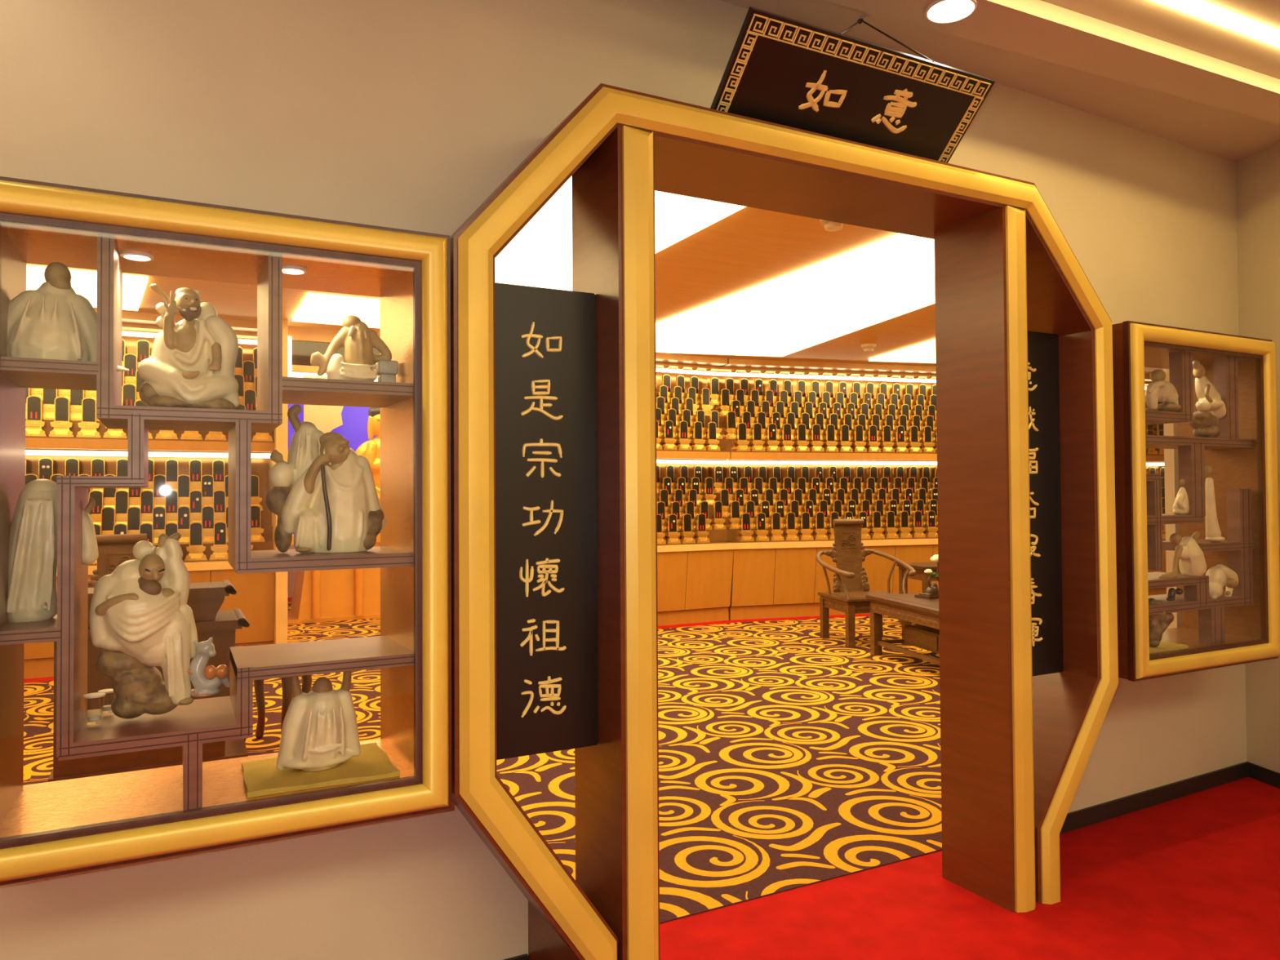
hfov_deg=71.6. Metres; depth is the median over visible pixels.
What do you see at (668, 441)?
tablet
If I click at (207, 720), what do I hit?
shelf
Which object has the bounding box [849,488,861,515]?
tablet
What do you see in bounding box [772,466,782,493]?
tablet
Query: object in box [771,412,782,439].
tablet
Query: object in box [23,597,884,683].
carpet border
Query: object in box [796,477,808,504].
tablet
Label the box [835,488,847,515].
tablet
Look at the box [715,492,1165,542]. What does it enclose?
shelf
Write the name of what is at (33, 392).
tablet
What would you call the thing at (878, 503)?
tablet
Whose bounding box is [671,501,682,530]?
tablet
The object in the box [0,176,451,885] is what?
display case
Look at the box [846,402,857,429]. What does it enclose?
tablet
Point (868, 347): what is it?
smoke detector
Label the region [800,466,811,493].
tablet
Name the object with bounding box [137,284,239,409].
porcelain figurine
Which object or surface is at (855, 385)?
tablet
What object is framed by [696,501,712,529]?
tablet
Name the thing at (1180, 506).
porcelain figurine
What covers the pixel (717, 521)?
tablet
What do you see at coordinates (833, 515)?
tablet
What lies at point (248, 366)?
tablet
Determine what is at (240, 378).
tablet
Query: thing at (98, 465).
tablet
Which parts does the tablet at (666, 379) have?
panel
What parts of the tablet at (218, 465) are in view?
panel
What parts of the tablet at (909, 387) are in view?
panel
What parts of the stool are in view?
leg, leg, leg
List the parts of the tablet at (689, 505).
panel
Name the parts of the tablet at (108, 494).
panel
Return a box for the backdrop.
[288,404,376,451]
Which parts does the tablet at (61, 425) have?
panel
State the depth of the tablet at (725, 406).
10.98 m
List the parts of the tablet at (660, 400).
panel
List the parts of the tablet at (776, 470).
panel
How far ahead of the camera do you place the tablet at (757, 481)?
11.09 m
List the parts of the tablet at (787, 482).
panel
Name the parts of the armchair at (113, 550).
carved panel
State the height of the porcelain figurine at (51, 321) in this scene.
0.245 m
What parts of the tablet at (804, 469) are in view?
panel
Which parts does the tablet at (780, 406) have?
panel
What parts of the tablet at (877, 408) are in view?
panel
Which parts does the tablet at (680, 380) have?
panel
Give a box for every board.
[94,309,257,344]
[288,325,380,376]
[494,282,598,759]
[655,352,727,375]
[656,450,729,464]
[720,452,1164,466]
[1027,330,1063,675]
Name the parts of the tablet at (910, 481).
panel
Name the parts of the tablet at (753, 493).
panel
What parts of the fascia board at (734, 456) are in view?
led strip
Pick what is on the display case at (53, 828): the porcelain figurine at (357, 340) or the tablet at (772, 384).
the porcelain figurine at (357, 340)
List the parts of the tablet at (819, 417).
panel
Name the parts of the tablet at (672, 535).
panel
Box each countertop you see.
[56,560,233,576]
[657,542,734,552]
[720,533,1165,549]
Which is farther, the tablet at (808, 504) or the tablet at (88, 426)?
the tablet at (808, 504)
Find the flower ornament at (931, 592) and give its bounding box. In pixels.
[914,554,938,599]
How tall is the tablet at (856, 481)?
0.343 m
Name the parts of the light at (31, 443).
led strip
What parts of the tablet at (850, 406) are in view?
panel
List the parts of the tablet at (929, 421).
panel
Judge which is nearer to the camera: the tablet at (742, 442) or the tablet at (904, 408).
the tablet at (742, 442)
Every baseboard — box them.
[503,761,1248,959]
[1248,762,1279,788]
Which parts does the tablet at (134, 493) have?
panel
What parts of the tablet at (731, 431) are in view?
panel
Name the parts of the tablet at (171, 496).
panel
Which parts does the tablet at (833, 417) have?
panel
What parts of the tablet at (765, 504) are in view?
panel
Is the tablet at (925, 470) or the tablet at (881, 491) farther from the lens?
the tablet at (925, 470)
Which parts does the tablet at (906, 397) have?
panel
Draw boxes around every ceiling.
[26,0,1279,374]
[1040,0,1279,79]
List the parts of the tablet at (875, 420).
panel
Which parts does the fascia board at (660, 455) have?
led strip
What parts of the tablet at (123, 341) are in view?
panel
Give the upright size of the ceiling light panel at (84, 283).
0.031 m
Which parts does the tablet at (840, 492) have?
panel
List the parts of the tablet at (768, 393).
panel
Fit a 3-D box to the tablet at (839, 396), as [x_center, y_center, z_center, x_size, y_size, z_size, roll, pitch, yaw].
[2.574,-0.962,11.431,0.176,0.343,0.095,0,-1,-16]
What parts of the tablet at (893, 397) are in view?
panel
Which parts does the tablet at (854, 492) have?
panel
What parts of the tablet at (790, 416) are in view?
panel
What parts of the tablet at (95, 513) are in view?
panel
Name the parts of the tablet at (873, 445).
panel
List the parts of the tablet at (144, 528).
panel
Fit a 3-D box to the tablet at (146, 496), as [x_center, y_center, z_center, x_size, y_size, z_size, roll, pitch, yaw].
[-4.456,0.264,8.023,0.176,0.343,0.095,0,-1,-27]
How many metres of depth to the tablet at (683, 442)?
10.38 m
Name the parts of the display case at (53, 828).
panel, panel, panel, panel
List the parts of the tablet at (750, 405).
panel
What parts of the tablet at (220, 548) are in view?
panel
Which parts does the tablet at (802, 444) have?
panel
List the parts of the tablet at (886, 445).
panel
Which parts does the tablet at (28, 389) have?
panel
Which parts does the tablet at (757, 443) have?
panel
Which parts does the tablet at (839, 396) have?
panel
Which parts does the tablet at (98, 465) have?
panel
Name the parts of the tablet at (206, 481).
panel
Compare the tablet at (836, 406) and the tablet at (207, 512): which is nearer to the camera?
the tablet at (207, 512)
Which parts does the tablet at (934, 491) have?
panel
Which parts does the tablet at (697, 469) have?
panel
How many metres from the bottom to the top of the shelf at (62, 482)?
0.022 m
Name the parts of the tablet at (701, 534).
panel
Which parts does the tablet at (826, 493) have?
panel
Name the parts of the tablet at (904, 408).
panel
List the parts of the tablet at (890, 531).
panel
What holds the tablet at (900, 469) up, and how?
on the shelf at (732, 535)
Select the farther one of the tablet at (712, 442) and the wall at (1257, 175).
the tablet at (712, 442)
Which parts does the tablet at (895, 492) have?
panel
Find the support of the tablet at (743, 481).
on the shelf at (732, 535)
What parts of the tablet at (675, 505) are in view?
panel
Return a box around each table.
[43,579,249,782]
[865,592,939,665]
[896,562,938,624]
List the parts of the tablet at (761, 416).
panel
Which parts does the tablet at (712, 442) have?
panel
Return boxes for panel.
[26,265,148,311]
[268,320,288,644]
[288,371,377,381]
[292,293,380,328]
[303,375,343,433]
[494,176,746,290]
[655,233,934,356]
[868,338,935,363]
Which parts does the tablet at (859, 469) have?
panel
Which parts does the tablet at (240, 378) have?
panel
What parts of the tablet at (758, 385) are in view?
panel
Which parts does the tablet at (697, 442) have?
panel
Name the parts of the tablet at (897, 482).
panel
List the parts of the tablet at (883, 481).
panel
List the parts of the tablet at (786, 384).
panel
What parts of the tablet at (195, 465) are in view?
panel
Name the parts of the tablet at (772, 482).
panel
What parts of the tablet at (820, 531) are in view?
panel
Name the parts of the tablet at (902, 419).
panel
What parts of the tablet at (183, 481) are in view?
panel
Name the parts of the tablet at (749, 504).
panel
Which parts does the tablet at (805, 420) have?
panel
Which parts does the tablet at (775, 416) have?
panel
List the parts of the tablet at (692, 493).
panel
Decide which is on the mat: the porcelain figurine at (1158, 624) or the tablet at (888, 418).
the porcelain figurine at (1158, 624)
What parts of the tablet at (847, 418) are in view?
panel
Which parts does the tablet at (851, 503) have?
panel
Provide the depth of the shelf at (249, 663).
2.22 m
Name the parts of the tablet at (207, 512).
panel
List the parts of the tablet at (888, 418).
panel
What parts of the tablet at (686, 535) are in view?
panel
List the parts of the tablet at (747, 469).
panel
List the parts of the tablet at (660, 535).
panel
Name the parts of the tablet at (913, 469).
panel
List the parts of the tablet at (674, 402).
panel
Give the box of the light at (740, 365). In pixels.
[711,358,1153,389]
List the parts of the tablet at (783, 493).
panel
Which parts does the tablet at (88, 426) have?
panel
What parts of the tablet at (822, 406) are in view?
panel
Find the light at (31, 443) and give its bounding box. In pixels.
[25,437,274,457]
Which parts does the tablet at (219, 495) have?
panel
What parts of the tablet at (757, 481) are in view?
panel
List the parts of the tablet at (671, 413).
panel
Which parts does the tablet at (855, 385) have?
panel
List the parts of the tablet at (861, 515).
panel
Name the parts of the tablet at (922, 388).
panel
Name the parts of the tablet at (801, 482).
panel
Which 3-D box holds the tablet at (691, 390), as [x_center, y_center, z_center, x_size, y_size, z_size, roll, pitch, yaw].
[0.630,-0.960,10.810,0.176,0.343,0.095,0,-1,-27]
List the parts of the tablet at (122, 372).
panel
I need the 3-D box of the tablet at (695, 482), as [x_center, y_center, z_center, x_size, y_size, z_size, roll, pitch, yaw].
[0.672,0.137,10.808,0.176,0.343,0.095,0,-1,-27]
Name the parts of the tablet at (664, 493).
panel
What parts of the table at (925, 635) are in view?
leg, drawer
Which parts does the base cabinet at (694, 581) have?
door, door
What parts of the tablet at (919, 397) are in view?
panel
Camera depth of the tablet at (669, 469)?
10.75 m
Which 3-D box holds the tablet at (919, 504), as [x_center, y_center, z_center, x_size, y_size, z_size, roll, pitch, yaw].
[3.623,0.421,11.490,0.176,0.343,0.095,0,-1,-16]
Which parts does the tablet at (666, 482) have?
panel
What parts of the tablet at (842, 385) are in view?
panel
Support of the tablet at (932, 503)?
on the shelf at (732, 535)
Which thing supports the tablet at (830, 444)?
on the shelf at (731, 445)
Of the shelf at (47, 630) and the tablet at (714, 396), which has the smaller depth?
the shelf at (47, 630)
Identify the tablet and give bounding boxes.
[25,387,30,418]
[25,395,47,436]
[30,387,42,399]
[38,457,53,479]
[41,388,57,419]
[48,396,74,436]
[57,389,69,399]
[65,457,79,475]
[69,389,84,420]
[76,397,101,437]
[78,474,91,502]
[84,390,96,399]
[88,490,102,525]
[90,457,105,492]
[92,524,101,564]
[101,506,115,534]
[102,474,116,508]
[113,523,127,534]
[115,490,128,524]
[121,338,125,366]
[121,371,124,400]
[122,383,136,405]
[123,353,137,385]
[127,506,141,533]
[128,488,142,507]
[139,523,155,552]
[140,490,153,524]
[142,458,154,491]
[152,474,166,507]
[152,506,165,544]
[164,489,177,524]
[164,522,177,536]
[165,459,177,491]
[177,474,190,507]
[177,506,190,544]
[185,522,207,560]
[189,459,201,491]
[189,489,202,523]
[200,474,213,506]
[201,506,214,543]
[208,521,227,559]
[212,459,224,491]
[213,489,225,523]
[224,475,228,506]
[225,506,227,542]
[234,346,242,374]
[234,373,244,404]
[235,403,245,409]
[242,360,254,391]
[244,389,256,410]
[251,405,272,440]
[253,347,257,377]
[254,375,257,405]
[656,396,666,425]
[656,408,664,437]
[656,465,662,493]
[657,501,667,531]
[657,514,666,544]
[658,385,670,413]
[659,488,671,518]
[661,420,677,449]
[662,374,673,402]
[662,476,673,505]
[665,465,676,493]
[665,514,680,543]
[666,408,679,437]
[670,397,681,426]
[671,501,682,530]
[673,386,684,414]
[673,488,684,517]
[675,375,687,403]
[675,420,692,449]
[676,476,688,505]
[679,465,690,493]
[679,513,695,543]
[681,408,693,438]
[684,397,696,426]
[684,501,697,530]
[687,386,698,414]
[688,488,699,517]
[689,376,701,404]
[690,421,706,450]
[690,476,702,505]
[693,465,704,493]
[694,513,710,542]
[695,409,707,438]
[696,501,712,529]
[698,387,712,415]
[702,477,715,505]
[704,422,719,450]
[709,377,720,404]
[710,410,722,439]
[711,501,726,529]
[713,466,724,493]
[718,388,731,416]
[720,488,730,516]
[723,411,737,439]
[724,377,735,404]
[724,477,734,505]
[727,500,741,528]
[728,466,739,493]
[731,400,742,427]
[733,422,750,451]
[734,488,745,516]
[735,389,746,416]
[737,512,754,541]
[739,378,750,405]
[739,477,750,504]
[742,411,752,439]
[743,466,754,493]
[745,500,756,528]
[746,400,756,427]
[749,488,760,516]
[750,389,760,416]
[750,422,765,451]
[753,477,764,504]
[753,512,768,541]
[754,378,764,405]
[756,411,767,439]
[757,466,768,493]
[760,400,771,427]
[760,500,771,528]
[764,390,775,417]
[764,422,780,451]
[764,488,775,516]
[768,379,778,406]
[768,477,778,504]
[768,512,784,541]
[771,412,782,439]
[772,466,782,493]
[775,400,786,428]
[775,500,786,528]
[778,390,790,417]
[778,488,790,515]
[779,423,795,451]
[782,379,793,406]
[782,477,793,504]
[783,511,799,540]
[786,412,797,439]
[786,466,797,493]
[789,401,800,428]
[790,500,800,528]
[793,391,804,417]
[793,488,804,515]
[794,423,809,451]
[796,380,807,406]
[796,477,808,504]
[798,511,813,540]
[800,413,811,439]
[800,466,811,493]
[804,401,814,428]
[804,500,815,528]
[807,391,817,417]
[808,423,824,451]
[808,488,818,515]
[810,380,821,407]
[811,477,822,504]
[813,511,828,539]
[814,413,826,439]
[814,466,825,493]
[817,402,829,429]
[818,500,830,527]
[821,391,832,417]
[822,424,838,451]
[822,488,832,515]
[824,381,835,407]
[825,477,835,503]
[826,511,838,539]
[828,466,839,492]
[829,413,839,440]
[832,402,843,429]
[832,499,844,519]
[835,391,846,418]
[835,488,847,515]
[837,424,853,452]
[838,381,848,408]
[839,477,849,503]
[842,466,853,492]
[843,413,854,440]
[844,511,853,519]
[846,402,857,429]
[847,499,857,519]
[848,392,860,418]
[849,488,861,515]
[852,382,862,408]
[852,424,866,452]
[853,477,863,503]
[855,466,866,492]
[857,413,868,440]
[857,511,871,538]
[860,403,871,429]
[861,499,872,526]
[862,392,873,418]
[863,488,875,515]
[865,382,875,408]
[866,425,880,452]
[866,477,877,503]
[869,466,879,492]
[869,511,884,538]
[871,413,882,440]
[873,403,884,430]
[875,393,887,419]
[875,499,885,526]
[877,488,888,515]
[879,382,889,408]
[880,425,894,452]
[880,476,890,503]
[882,466,893,492]
[884,414,896,440]
[884,511,898,538]
[887,404,897,430]
[888,499,899,526]
[889,393,900,419]
[890,488,902,515]
[892,383,902,408]
[893,425,908,452]
[893,476,904,503]
[895,466,906,492]
[897,414,909,441]
[897,511,912,537]
[900,404,911,430]
[902,393,914,419]
[902,499,913,526]
[904,488,915,514]
[905,383,915,408]
[906,426,922,452]
[906,466,919,492]
[906,476,917,502]
[911,414,923,441]
[911,511,925,537]
[912,499,926,525]
[913,394,927,419]
[914,404,924,430]
[915,488,928,514]
[918,384,928,409]
[919,466,933,492]
[920,426,935,452]
[920,476,930,502]
[922,415,936,441]
[924,510,937,537]
[926,394,936,420]
[927,404,936,431]
[928,498,937,525]
[930,384,936,395]
[930,488,937,514]
[932,466,937,485]
[933,433,937,452]
[933,476,937,488]
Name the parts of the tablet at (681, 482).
panel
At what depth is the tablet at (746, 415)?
10.84 m
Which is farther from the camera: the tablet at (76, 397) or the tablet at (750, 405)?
the tablet at (750, 405)
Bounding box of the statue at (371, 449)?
[355,407,380,533]
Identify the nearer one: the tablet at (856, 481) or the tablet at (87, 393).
the tablet at (87, 393)
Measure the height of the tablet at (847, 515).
0.343 m
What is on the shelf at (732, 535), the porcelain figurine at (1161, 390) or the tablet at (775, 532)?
the tablet at (775, 532)
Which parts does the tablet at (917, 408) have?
panel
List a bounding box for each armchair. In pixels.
[88,533,146,587]
[816,519,916,648]
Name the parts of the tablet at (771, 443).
panel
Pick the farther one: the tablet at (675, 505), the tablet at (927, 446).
the tablet at (927, 446)
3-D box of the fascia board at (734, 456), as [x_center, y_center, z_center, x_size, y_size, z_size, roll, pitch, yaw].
[4.657,-0.264,11.921,7.632,0.139,0.560,0,-1,-16]
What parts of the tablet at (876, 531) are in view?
panel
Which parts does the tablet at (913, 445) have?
panel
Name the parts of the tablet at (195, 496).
panel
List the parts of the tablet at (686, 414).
panel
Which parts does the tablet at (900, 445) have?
panel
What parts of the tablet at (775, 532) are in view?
panel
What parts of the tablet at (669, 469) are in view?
panel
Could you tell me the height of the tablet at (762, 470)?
0.343 m
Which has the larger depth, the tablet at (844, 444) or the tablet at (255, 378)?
the tablet at (844, 444)
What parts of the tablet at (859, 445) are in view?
panel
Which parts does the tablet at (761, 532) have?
panel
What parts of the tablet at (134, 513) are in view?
panel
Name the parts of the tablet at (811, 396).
panel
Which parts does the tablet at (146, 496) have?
panel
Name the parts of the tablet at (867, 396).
panel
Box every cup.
[83,692,105,721]
[97,688,113,711]
[675,366,684,369]
[690,367,697,370]
[704,368,711,371]
[744,369,751,373]
[759,370,766,373]
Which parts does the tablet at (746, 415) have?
panel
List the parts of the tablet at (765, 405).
panel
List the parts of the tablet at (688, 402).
panel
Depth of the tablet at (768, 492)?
11.01 m
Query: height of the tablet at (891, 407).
0.343 m
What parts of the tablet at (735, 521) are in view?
panel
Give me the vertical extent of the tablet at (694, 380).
0.343 m
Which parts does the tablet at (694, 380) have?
panel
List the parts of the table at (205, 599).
rail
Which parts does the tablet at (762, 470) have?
panel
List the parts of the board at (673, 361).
led strip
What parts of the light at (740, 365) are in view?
led strip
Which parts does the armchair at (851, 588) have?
leg, arm post, arm rail, arm post, carved panel, leg, seat, leg, arm rail, arm post, arm post, leg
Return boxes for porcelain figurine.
[6,262,128,371]
[6,479,98,622]
[88,533,230,719]
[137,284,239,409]
[266,404,386,553]
[275,671,360,771]
[310,315,398,382]
[1144,368,1181,412]
[1148,597,1173,647]
[1159,531,1206,577]
[1165,587,1182,600]
[1172,479,1189,515]
[1188,360,1226,437]
[1204,466,1225,542]
[1205,564,1238,598]
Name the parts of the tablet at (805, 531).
panel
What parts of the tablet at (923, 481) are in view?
panel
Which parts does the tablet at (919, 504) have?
panel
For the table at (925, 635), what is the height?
0.554 m
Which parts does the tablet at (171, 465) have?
panel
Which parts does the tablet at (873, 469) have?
panel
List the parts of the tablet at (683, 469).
panel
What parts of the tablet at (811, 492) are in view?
panel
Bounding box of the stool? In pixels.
[244,675,311,742]
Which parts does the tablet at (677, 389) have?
panel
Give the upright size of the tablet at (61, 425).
0.343 m
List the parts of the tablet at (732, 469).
panel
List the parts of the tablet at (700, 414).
panel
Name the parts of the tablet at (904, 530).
panel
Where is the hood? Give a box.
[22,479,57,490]
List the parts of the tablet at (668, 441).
panel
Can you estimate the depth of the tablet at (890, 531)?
11.24 m
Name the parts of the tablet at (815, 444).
panel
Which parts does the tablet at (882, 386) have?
panel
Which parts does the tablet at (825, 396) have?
panel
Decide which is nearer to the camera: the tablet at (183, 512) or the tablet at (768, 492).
the tablet at (183, 512)
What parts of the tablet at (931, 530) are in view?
panel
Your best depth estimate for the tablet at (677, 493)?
10.57 m
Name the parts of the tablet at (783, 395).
panel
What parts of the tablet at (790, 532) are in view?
panel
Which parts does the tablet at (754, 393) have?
panel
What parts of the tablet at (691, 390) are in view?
panel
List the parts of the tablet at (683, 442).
panel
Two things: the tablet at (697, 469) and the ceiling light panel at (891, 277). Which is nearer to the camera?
the ceiling light panel at (891, 277)
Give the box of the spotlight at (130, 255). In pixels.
[120,250,154,261]
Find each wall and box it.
[0,0,1247,959]
[287,544,296,597]
[1235,142,1279,773]
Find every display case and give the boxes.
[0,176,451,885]
[1111,320,1279,681]
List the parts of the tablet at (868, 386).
panel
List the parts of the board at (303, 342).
pane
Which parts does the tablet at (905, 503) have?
panel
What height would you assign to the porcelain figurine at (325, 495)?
0.384 m
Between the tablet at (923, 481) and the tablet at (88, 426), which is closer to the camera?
the tablet at (88, 426)
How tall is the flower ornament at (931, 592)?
0.401 m
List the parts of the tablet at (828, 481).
panel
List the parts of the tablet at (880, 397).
panel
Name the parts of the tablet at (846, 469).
panel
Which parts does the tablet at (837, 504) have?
panel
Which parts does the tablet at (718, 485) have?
panel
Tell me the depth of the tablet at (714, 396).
11.06 m
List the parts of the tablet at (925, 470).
panel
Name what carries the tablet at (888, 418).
on the shelf at (731, 445)
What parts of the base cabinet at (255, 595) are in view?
door, door, door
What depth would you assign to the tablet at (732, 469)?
11.11 m
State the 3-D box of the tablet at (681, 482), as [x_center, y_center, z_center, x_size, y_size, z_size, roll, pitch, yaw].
[0.498,0.136,10.717,0.176,0.343,0.095,0,-1,-27]
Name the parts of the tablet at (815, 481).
panel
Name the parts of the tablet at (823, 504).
panel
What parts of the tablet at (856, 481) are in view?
panel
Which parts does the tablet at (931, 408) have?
panel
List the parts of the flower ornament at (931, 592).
flower, stem, flower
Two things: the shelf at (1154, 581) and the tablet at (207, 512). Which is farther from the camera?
the tablet at (207, 512)
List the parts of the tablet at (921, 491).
panel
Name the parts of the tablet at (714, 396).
panel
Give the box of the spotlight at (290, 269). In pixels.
[282,265,306,274]
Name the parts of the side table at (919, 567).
leg, leg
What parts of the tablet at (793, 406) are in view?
panel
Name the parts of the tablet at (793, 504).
panel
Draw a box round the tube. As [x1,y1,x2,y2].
[1151,0,1279,48]
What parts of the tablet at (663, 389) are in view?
panel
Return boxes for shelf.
[0,356,97,391]
[0,613,60,644]
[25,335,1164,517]
[25,418,274,442]
[56,475,148,488]
[57,696,253,760]
[88,495,273,565]
[97,404,282,432]
[229,635,413,680]
[230,546,413,573]
[282,376,413,408]
[656,402,729,452]
[657,493,731,545]
[714,404,1164,455]
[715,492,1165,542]
[1145,409,1191,425]
[1145,435,1253,449]
[1146,473,1160,481]
[1146,514,1204,524]
[1147,571,1208,589]
[1148,592,1251,615]
[1162,538,1255,551]
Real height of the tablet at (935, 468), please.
0.343 m
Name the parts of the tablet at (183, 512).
panel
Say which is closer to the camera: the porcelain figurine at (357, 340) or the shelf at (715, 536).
the porcelain figurine at (357, 340)
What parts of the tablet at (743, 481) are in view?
panel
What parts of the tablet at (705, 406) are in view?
panel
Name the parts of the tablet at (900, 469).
panel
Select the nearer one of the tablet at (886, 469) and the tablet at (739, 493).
the tablet at (739, 493)
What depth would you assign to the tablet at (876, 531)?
11.18 m
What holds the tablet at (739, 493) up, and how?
on the shelf at (732, 535)
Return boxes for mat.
[1149,640,1187,653]
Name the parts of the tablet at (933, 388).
panel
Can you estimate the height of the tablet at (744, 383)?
0.343 m
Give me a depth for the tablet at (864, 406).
11.40 m
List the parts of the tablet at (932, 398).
panel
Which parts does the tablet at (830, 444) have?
panel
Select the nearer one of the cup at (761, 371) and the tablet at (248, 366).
the tablet at (248, 366)
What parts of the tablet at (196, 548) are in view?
panel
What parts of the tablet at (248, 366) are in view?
panel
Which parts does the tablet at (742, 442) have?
panel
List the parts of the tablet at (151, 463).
panel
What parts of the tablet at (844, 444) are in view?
panel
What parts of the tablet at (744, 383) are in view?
panel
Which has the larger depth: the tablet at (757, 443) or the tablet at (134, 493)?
the tablet at (757, 443)
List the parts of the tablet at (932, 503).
panel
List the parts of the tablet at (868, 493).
panel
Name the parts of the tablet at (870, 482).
panel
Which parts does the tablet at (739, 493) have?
panel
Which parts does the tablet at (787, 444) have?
panel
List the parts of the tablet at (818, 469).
panel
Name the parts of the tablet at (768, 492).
panel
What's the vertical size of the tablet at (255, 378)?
0.343 m
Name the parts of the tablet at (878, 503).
panel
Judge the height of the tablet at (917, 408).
0.343 m
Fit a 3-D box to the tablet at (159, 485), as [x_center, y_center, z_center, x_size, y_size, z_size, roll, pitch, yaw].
[-4.416,0.121,8.160,0.176,0.343,0.095,0,-1,-27]
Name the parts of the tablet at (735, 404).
panel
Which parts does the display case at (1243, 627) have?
panel, panel, panel, panel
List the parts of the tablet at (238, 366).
panel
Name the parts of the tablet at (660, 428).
panel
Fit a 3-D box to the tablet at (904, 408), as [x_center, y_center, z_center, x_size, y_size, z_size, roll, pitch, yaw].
[3.455,-0.816,11.572,0.176,0.343,0.095,0,-1,-16]
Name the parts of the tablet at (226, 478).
panel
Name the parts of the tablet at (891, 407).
panel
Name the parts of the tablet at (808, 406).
panel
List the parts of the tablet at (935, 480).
panel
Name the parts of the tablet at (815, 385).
panel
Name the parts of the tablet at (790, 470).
panel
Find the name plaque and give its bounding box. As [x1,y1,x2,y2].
[710,6,995,163]
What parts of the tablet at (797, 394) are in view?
panel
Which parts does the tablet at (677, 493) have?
panel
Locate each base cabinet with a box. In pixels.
[23,560,275,679]
[287,533,380,624]
[657,542,734,626]
[720,533,1166,620]
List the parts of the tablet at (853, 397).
panel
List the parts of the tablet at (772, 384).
panel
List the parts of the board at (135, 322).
led strip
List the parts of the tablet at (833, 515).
panel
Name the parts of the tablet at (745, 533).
panel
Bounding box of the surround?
[450,83,1118,959]
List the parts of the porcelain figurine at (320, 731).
arm, arm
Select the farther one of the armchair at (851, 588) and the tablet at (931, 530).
the tablet at (931, 530)
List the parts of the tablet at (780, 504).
panel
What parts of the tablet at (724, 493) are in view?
panel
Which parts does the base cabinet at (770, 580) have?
door, door, door, door, door, door, door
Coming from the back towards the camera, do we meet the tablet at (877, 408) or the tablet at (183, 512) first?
the tablet at (877, 408)
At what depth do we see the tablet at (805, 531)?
10.92 m
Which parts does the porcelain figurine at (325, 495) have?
companion arm, companion arm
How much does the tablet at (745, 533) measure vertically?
0.343 m
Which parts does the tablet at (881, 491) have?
panel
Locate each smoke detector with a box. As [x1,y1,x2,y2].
[819,219,842,231]
[861,343,876,351]
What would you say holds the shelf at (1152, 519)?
attached to the display case at (1243, 627)
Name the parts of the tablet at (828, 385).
panel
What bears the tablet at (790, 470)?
on the shelf at (732, 535)
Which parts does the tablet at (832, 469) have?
panel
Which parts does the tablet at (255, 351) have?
panel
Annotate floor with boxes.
[23,601,1279,959]
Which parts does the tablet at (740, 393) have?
panel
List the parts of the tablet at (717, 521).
panel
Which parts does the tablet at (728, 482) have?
panel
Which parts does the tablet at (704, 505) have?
panel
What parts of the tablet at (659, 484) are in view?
panel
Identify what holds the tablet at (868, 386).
on the shelf at (731, 445)
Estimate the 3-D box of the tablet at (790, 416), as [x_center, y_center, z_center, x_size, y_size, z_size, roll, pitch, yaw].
[1.871,-0.667,11.020,0.176,0.343,0.095,0,-1,-16]
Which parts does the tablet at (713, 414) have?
panel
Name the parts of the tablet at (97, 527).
panel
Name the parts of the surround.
door post, door post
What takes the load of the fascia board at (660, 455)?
attached to the shelf at (722, 444)
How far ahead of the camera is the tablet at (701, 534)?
10.47 m
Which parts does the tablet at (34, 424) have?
panel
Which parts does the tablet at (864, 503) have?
panel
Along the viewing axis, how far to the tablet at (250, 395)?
8.33 m
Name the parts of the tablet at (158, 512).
panel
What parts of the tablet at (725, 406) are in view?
panel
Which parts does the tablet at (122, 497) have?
panel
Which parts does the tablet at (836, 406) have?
panel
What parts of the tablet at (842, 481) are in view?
panel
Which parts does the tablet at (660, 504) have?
panel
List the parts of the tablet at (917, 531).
panel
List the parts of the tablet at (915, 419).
panel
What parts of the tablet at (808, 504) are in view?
panel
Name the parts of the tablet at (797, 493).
panel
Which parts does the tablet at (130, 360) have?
panel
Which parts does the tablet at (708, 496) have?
panel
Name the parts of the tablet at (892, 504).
panel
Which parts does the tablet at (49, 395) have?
panel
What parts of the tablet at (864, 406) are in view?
panel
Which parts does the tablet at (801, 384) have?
panel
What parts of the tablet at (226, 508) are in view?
panel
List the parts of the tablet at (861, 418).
panel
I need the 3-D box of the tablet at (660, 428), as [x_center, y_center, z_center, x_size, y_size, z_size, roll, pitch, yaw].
[0.200,-0.669,10.354,0.176,0.343,0.095,0,-1,-27]
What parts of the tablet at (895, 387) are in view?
panel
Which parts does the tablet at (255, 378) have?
panel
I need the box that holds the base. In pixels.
[241,742,399,798]
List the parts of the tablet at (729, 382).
panel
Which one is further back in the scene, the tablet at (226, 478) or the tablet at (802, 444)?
the tablet at (802, 444)
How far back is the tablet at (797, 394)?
11.26 m
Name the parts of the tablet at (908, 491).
panel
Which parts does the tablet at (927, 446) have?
panel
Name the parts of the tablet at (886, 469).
panel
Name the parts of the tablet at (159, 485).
panel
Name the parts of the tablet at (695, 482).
panel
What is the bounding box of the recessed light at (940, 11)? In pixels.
[924,0,977,23]
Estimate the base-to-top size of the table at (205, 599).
1.043 m
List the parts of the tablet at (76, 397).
panel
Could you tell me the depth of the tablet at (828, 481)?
11.35 m
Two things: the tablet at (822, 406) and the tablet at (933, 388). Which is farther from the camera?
the tablet at (933, 388)

